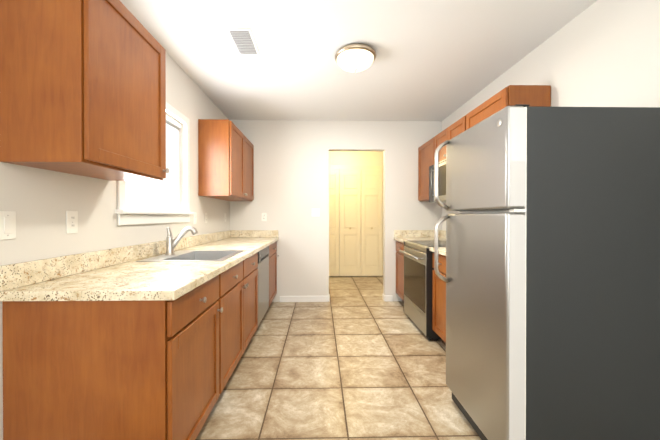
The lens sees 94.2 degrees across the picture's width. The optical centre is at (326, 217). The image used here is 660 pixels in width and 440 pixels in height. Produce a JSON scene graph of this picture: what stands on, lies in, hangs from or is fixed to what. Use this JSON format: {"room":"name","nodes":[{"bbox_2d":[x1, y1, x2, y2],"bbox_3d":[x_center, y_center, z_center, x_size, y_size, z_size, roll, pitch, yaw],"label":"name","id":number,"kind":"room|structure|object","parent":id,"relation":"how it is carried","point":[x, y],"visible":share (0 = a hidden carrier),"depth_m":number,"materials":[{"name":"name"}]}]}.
{"room":"kitchen","nodes":[
{"label":"kitchen","id":0,"kind":"room"},
{"bbox_2d":[0,52,229,439],"bbox_3d":[-1.354,-0.078,0.787,0.150,2.560,7.275,0,0,-1],"label":"wall","id":1,"kind":"structure","parent":0,"point":[40,202],"depth_m":1.68,"materials":[{"name":"white paint"}]},
{"bbox_2d":[0,211,15,239],"bbox_3d":[-1.284,0.030,1.237,0.008,0.115,0.070,0,0,-1],"label":"switch plate","id":2,"kind":"object","parent":1,"relation":"attached to","point":[7,225],"visible":1,"depth_m":1.24,"materials":[{"name":"white plastic"}]},
{"bbox_2d":[66,211,77,233],"bbox_3d":[-1.292,0.021,1.562,0.007,0.115,0.070,0,0,-1],"label":"electrical outlet","id":3,"kind":"object","parent":1,"relation":"attached to","point":[71,222],"visible":1,"depth_m":1.55,"materials":[{"name":"white plastic"}]},
{"bbox_2d":[0,0,168,180],"bbox_3d":[-1.108,-0.620,1.526,0.370,0.794,0.637,0,0,-1],"label":"upper cabinet","id":4,"kind":"object","parent":1,"relation":"attached to","point":[82,87],"visible":1,"depth_m":1.22,"materials":[{"name":"brown wood"}]},
{"bbox_2d":[0,230,231,289],"bbox_3d":[-1.310,0.230,2.751,0.020,0.099,3.110,0,0,-1],"label":"backsplash","id":5,"kind":"structure","parent":1,"relation":"attached to","point":[23,273],"depth_m":1.55,"materials":[{"name":"beige stone"}]},
{"bbox_2d":[115,102,193,224],"bbox_3d":[-1.361,-0.451,2.428,0.190,0.990,1.080,0,0,-1],"label":"window unit","id":6,"kind":"structure","parent":1,"relation":"in","point":[142,202],"depth_m":2.56,"materials":[{"name":"white"}]},
{"bbox_2d":[193,212,196,223],"bbox_3d":[-1.323,0.000,3.101,0.014,0.115,0.070,0,0,-1],"label":"switch plate","id":7,"kind":"object","parent":1,"relation":"attached to","point":[195,218],"visible":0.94,"depth_m":3.10,"materials":[{"name":"white plastic"}]},
{"bbox_2d":[198,119,253,200],"bbox_3d":[-1.157,-0.631,3.747,0.370,0.794,1.113,0,0,-1],"label":"upper cabinet","id":8,"kind":"object","parent":1,"relation":"attached to","point":[226,159],"visible":1,"depth_m":3.19,"materials":[{"name":"brown wood"}]},
{"bbox_2d":[230,120,441,301],"bbox_3d":[0.141,-0.096,4.399,3.001,2.560,0.120,0,0,-1],"label":"wall","id":9,"kind":"structure","parent":0,"point":[291,174],"depth_m":4.33,"materials":[{"name":"white paint"}]},
{"bbox_2d":[232,230,278,237],"bbox_3d":[-1.003,0.222,4.303,0.660,0.099,0.020,0,0,-1],"label":"backsplash","id":10,"kind":"structure","parent":9,"relation":"attached to","point":[235,233],"depth_m":4.29,"materials":[{"name":"beige stone"}]},
{"bbox_2d":[262,213,266,220],"bbox_3d":[-0.875,-0.013,4.312,0.070,0.115,0.007,0,0,-1],"label":"electrical outlet","id":11,"kind":"object","parent":9,"relation":"attached to","point":[264,216],"visible":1,"depth_m":4.31,"materials":[{"name":"white plastic"}]},
{"bbox_2d":[311,208,319,216],"bbox_3d":[-0.151,-0.077,4.324,0.116,0.115,0.014,0,0,-1],"label":"switch plate","id":12,"kind":"object","parent":9,"relation":"attached to","point":[315,212],"visible":1,"depth_m":4.33,"materials":[{"name":"white plastic"}]},
{"bbox_2d":[280,293,392,301],"bbox_3d":[0.141,1.141,4.399,1.601,0.085,0.132,0,0,-1],"label":"baseboard","id":13,"kind":"structure","parent":9,"relation":"attached to","point":[385,298],"depth_m":4.33,"materials":[{"name":"white wood"}]},
{"bbox_2d":[394,230,441,237],"bbox_3d":[1.300,0.222,4.354,0.681,0.100,0.020,0,0,-1],"label":"backsplash","id":14,"kind":"structure","parent":9,"relation":"attached to","point":[397,233],"depth_m":4.34,"materials":[{"name":"beige stone"}]},
{"bbox_2d":[196,276,480,439],"bbox_3d":[0.890,1.247,1.781,4.681,0.100,9.150,0,0,-1],"label":"floor","id":15,"kind":"structure","parent":0,"point":[357,358],"depth_m":2.28,"materials":[{"name":"tile"}]},
{"bbox_2d":[2,270,227,439],"bbox_3d":[-0.964,0.761,1.571,0.659,0.874,0.686,0,0,-1],"label":"base cabinet","id":16,"kind":"object","parent":15,"relation":"on","point":[148,341],"depth_m":1.23,"materials":[{"name":"brown wood"}]},
{"bbox_2d":[0,238,278,301],"bbox_3d":[-0.977,0.299,2.758,0.685,0.037,3.110,0,0,-1],"label":"countertop","id":17,"kind":"structure","parent":16,"relation":"on","point":[125,281],"depth_m":1.41,"materials":[{"name":"beige stone"}]},
{"bbox_2d":[164,226,199,253],"bbox_3d":[-1.114,0.171,2.364,0.222,0.213,0.127,0,0,-1],"label":"faucet","id":18,"kind":"object","parent":17,"relation":"on","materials":[{"name":"silver metal"}]},
{"bbox_2d":[136,250,243,285],"bbox_3d":[-0.967,0.370,2.313,0.552,0.185,0.635,0,0,-1],"label":"sink","id":19,"kind":"object","parent":17,"relation":"in","point":[181,255],"depth_m":2.33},
{"bbox_2d":[228,242,278,317],"bbox_3d":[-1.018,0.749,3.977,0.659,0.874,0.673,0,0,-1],"label":"base cabinet","id":20,"kind":"object","parent":15,"relation":"on","point":[243,293],"depth_m":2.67,"materials":[{"name":"brown wood"}]},
{"bbox_2d":[256,246,268,325],"bbox_3d":[-0.995,0.753,3.317,0.660,0.873,0.641,0,0,-1],"label":"dishwasher","id":21,"kind":"object","parent":15,"relation":"on","point":[263,280],"visible":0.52,"depth_m":3.29,"materials":[{"name":"silver metal"}]},
{"bbox_2d":[396,242,429,302],"bbox_3d":[1.317,0.748,4.060,0.659,0.874,0.611,0,0,-1],"label":"base cabinet","id":22,"kind":"object","parent":15,"relation":"on","point":[399,245],"depth_m":4.12,"materials":[{"name":"brown wood"}]},
{"bbox_2d":[394,238,445,241],"bbox_3d":[1.304,0.292,4.057,0.685,0.037,0.614,0,0,-1],"label":"countertop","id":23,"kind":"structure","parent":22,"relation":"on","point":[397,239],"depth_m":4.09,"materials":[{"name":"beige stone"}]},
{"bbox_2d":[399,240,445,340],"bbox_3d":[1.272,0.636,3.350,0.779,1.105,0.795,0,0,-1],"label":"range","id":24,"kind":"object","parent":15,"relation":"on","point":[418,271],"visible":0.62,"depth_m":3.16,"materials":[{"name":"silver metal"}]},
{"bbox_2d":[432,254,445,345],"bbox_3d":[1.352,0.756,2.502,0.659,0.874,0.895,0,0,-1],"label":"base cabinet","id":25,"kind":"object","parent":15,"relation":"on","point":[438,304],"depth_m":2.76,"materials":[{"name":"brown wood"}]},
{"bbox_2d":[430,247,445,257],"bbox_3d":[1.339,0.300,2.492,0.685,0.037,0.911,0,0,-1],"label":"countertop","id":26,"kind":"structure","parent":25,"relation":"on","point":[441,250],"depth_m":2.72,"materials":[{"name":"beige stone"}]},
{"bbox_2d":[434,104,659,439],"bbox_3d":[1.185,0.345,1.694,0.965,1.705,0.666,0,0,-1],"label":"fridge","id":27,"kind":"object","parent":15,"relation":"on","point":[552,279],"visible":1,"depth_m":1.37,"materials":[{"name":"grey metal"}]},
{"bbox_2d":[329,151,382,165],"bbox_3d":[0.730,-0.106,6.272,4.800,2.560,0.150,0,0,-1],"label":"wall","id":28,"kind":"structure","parent":0,"point":[355,158],"depth_m":6.19,"materials":[{"name":"beige paint"}]},
{"bbox_2d":[329,166,382,275],"bbox_3d":[0.693,0.061,6.150,1.886,2.227,0.093,0,0,-1],"label":"closet doors","id":29,"kind":"structure","parent":28,"relation":"in","point":[355,220],"depth_m":6.14,"materials":[{"name":"beige paint"}]},
{"bbox_2d":[120,0,596,120],"bbox_3d":[0.221,-1.408,0.815,3.301,0.100,7.275,0,0,-1],"label":"ceiling","id":30,"kind":"structure","parent":0,"point":[438,60],"depth_m":2.47,"materials":[{"name":"white paint"}]},
{"bbox_2d":[226,28,259,54],"bbox_3d":[-0.639,-1.358,2.383,0.180,0.016,0.356,0,0,-1],"label":"ceiling vent","id":31,"kind":"object","parent":30,"relation":"in","point":[243,41],"visible":1,"depth_m":2.35,"materials":[{"name":"white metal"}]},
{"bbox_2d":[335,43,375,72],"bbox_3d":[0.241,-1.288,2.549,0.344,0.158,0.344,0,0,-1],"label":"ceiling light","id":32,"kind":"object","parent":30,"relation":"attached to","point":[355,57],"visible":1,"depth_m":2.45,"materials":[{"name":"beige glass"}]},
{"bbox_2d":[442,0,659,230],"bbox_3d":[1.796,-0.078,0.857,0.150,2.560,7.275,0,0,-1],"label":"wall","id":33,"kind":"structure","parent":0,"point":[601,53],"depth_m":1.91,"materials":[{"name":"white paint"}]},
{"bbox_2d":[418,137,433,200],"bbox_3d":[1.462,-0.620,4.057,0.370,0.769,0.611,0,0,-1],"label":"upper cabinet","id":34,"kind":"object","parent":33,"relation":"attached to","point":[425,155],"visible":0.31,"depth_m":4.11,"materials":[{"name":"brown wood"}]},
{"bbox_2d":[442,230,445,237],"bbox_3d":[1.656,0.228,3.198,0.020,0.100,2.308,0,0,-1],"label":"backsplash","id":35,"kind":"structure","parent":33,"relation":"attached to","point":[443,231],"depth_m":4.25,"materials":[{"name":"beige stone"}]},
{"bbox_2d":[434,115,465,161],"bbox_3d":[1.478,-0.817,3.347,0.370,0.368,0.801,0,0,-1],"label":"upper cabinet","id":36,"kind":"object","parent":33,"relation":"attached to","point":[456,128],"visible":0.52,"depth_m":3.35,"materials":[{"name":"brown wood"}]},
{"bbox_2d":[429,159,445,202],"bbox_3d":[1.438,-0.407,3.348,0.448,0.445,0.795,0,0,-1],"label":"over-the-range microwave","id":37,"kind":"object","parent":36,"relation":"attached to","point":[442,181],"visible":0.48,"depth_m":3.38,"materials":[{"name":"silver metal"}]},
{"bbox_2d":[466,85,550,129],"bbox_3d":[1.494,-0.613,2.622,0.370,0.769,0.645,0,0,-1],"label":"upper cabinet","id":38,"kind":"object","parent":33,"relation":"attached to","point":[531,95],"visible":0.29,"depth_m":2.30,"materials":[{"name":"brown wood"}]}
]}

